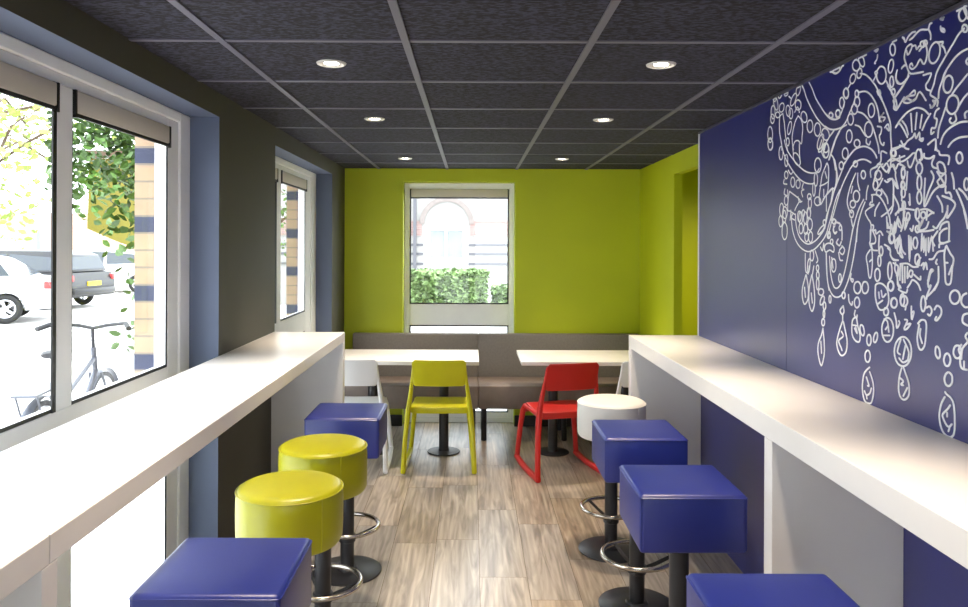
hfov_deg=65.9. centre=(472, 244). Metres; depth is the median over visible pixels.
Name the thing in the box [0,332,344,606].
countertop
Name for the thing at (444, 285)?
hedge
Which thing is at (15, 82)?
roller blind
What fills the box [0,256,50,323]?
car
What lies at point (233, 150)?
wall
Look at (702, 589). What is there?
bar stool
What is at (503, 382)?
bench
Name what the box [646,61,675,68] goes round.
recessed light
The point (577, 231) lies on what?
wall
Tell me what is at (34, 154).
tree
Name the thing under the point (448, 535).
floor
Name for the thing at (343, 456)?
bar stool
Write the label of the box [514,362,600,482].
chair
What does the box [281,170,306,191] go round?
roller blind
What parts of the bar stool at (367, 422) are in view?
seat, seat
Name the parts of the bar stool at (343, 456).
seat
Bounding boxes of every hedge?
[411,267,489,302]
[490,283,506,302]
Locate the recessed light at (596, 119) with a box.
[593,118,613,121]
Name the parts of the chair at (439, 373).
leg, leg, backrest, seat, leg, leg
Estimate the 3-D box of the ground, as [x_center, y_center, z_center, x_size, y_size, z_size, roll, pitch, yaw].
[-0.006,1.668,35.000,120.000,0.060,110.000,0,0,0]
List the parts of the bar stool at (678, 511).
seat, seat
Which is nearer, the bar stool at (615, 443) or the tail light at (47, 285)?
the bar stool at (615, 443)
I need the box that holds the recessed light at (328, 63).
[316,59,345,67]
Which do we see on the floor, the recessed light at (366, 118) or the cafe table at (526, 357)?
the cafe table at (526, 357)
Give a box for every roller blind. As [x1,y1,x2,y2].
[0,61,59,111]
[72,89,170,147]
[275,168,277,181]
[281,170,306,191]
[410,189,508,198]
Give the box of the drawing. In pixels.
[767,5,967,437]
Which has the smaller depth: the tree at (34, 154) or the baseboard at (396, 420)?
the baseboard at (396, 420)
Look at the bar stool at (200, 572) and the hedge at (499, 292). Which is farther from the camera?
the hedge at (499, 292)
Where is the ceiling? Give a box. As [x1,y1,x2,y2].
[65,0,962,169]
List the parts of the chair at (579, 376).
leg, seat rail, leg, seat, backrest, leg, leg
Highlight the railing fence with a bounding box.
[0,230,39,249]
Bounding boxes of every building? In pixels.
[86,150,134,244]
[280,184,507,304]
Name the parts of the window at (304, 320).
guide rail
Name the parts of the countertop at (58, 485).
support panel, support panel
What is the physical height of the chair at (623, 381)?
0.786 m
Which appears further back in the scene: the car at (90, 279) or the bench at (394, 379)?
the car at (90, 279)
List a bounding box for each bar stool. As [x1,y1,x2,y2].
[129,538,311,606]
[235,470,343,555]
[278,433,367,606]
[304,403,387,585]
[577,394,645,562]
[592,420,687,606]
[619,465,747,606]
[686,573,859,606]
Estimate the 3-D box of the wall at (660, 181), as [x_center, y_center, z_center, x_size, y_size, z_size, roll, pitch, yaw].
[1.489,0.465,5.245,0.060,2.238,2.490,0,0,0]
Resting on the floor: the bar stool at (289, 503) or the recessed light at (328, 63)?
the bar stool at (289, 503)
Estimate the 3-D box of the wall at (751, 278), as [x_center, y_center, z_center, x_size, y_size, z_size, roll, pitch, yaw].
[1.340,0.466,1.054,0.060,2.234,6.508,0,0,0]
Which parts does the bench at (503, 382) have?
leg, seat, backrest, leg, leg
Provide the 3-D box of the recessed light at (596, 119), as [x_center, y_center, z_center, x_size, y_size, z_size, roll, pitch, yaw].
[0.689,-0.653,3.916,0.108,0.006,0.108,0,0,0]
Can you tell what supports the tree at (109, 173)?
on the ground
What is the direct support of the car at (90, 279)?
on the ground
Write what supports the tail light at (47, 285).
attached to the car at (17, 279)
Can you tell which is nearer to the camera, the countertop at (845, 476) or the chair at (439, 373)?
the countertop at (845, 476)
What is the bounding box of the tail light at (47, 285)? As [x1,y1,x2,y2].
[44,282,50,288]
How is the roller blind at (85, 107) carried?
attached to the window at (109, 564)
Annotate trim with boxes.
[698,0,967,133]
[698,134,699,335]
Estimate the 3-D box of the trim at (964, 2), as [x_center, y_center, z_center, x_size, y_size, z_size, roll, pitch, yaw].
[1.310,-0.644,1.055,0.010,0.010,6.510,0,0,0]
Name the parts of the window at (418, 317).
frosted pane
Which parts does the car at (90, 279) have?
number plate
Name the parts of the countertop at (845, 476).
support panel, support panel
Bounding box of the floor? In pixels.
[310,422,742,606]
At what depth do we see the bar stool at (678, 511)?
2.39 m
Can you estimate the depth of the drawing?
2.32 m
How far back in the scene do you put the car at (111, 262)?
24.57 m
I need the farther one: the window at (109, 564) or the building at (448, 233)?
the building at (448, 233)
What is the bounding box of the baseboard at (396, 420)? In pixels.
[390,415,576,426]
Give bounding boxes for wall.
[0,0,344,537]
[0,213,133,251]
[344,168,697,424]
[640,144,697,334]
[699,4,967,606]
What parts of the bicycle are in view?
frame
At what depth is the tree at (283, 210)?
14.65 m
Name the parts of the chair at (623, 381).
leg, backrest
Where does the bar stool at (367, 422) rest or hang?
on the floor
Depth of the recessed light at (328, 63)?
2.72 m
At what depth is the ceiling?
2.69 m
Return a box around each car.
[0,250,115,309]
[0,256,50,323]
[87,249,133,291]
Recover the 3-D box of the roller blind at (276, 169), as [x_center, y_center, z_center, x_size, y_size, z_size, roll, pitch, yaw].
[-1.236,-0.438,4.558,0.014,0.087,0.353,0,0,0]
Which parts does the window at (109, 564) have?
guide rail, frosted pane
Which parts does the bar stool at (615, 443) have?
seat, seat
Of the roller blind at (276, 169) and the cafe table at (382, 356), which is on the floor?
the cafe table at (382, 356)
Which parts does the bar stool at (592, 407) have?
seat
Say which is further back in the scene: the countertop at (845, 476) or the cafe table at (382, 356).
the cafe table at (382, 356)
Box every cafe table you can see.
[345,349,478,455]
[516,350,628,456]
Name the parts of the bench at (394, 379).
seat, backrest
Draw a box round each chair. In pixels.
[345,360,393,473]
[400,360,476,473]
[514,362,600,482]
[616,361,628,393]
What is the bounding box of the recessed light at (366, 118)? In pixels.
[364,117,384,120]
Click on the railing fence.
(37, 238)
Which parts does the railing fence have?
rail, post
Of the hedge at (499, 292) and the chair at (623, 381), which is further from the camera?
the hedge at (499, 292)
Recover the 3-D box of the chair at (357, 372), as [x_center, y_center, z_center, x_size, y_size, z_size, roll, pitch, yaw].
[-0.839,1.182,5.364,0.525,0.786,0.540,0,0,0]
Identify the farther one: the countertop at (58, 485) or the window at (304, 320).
the window at (304, 320)
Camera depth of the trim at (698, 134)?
4.31 m
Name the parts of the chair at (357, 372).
backrest, seat, leg, leg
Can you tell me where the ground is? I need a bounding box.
[0,284,285,425]
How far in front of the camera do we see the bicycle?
5.42 m
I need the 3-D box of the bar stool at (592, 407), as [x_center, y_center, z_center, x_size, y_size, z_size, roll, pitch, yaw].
[0.719,1.187,3.860,0.352,0.787,0.352,0,0,-11]
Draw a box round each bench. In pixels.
[345,333,477,427]
[478,333,638,440]
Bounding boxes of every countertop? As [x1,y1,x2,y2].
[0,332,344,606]
[629,335,967,606]
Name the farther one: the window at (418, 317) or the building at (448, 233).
the building at (448, 233)
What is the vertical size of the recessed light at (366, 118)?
0.006 m
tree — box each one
[0,93,120,250]
[43,110,134,352]
[281,189,286,255]
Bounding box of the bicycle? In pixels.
[10,321,133,417]
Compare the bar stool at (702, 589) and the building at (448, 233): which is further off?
the building at (448, 233)
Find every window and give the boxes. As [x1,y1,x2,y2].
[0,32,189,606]
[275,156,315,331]
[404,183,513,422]
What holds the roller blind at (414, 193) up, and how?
attached to the window at (418, 317)

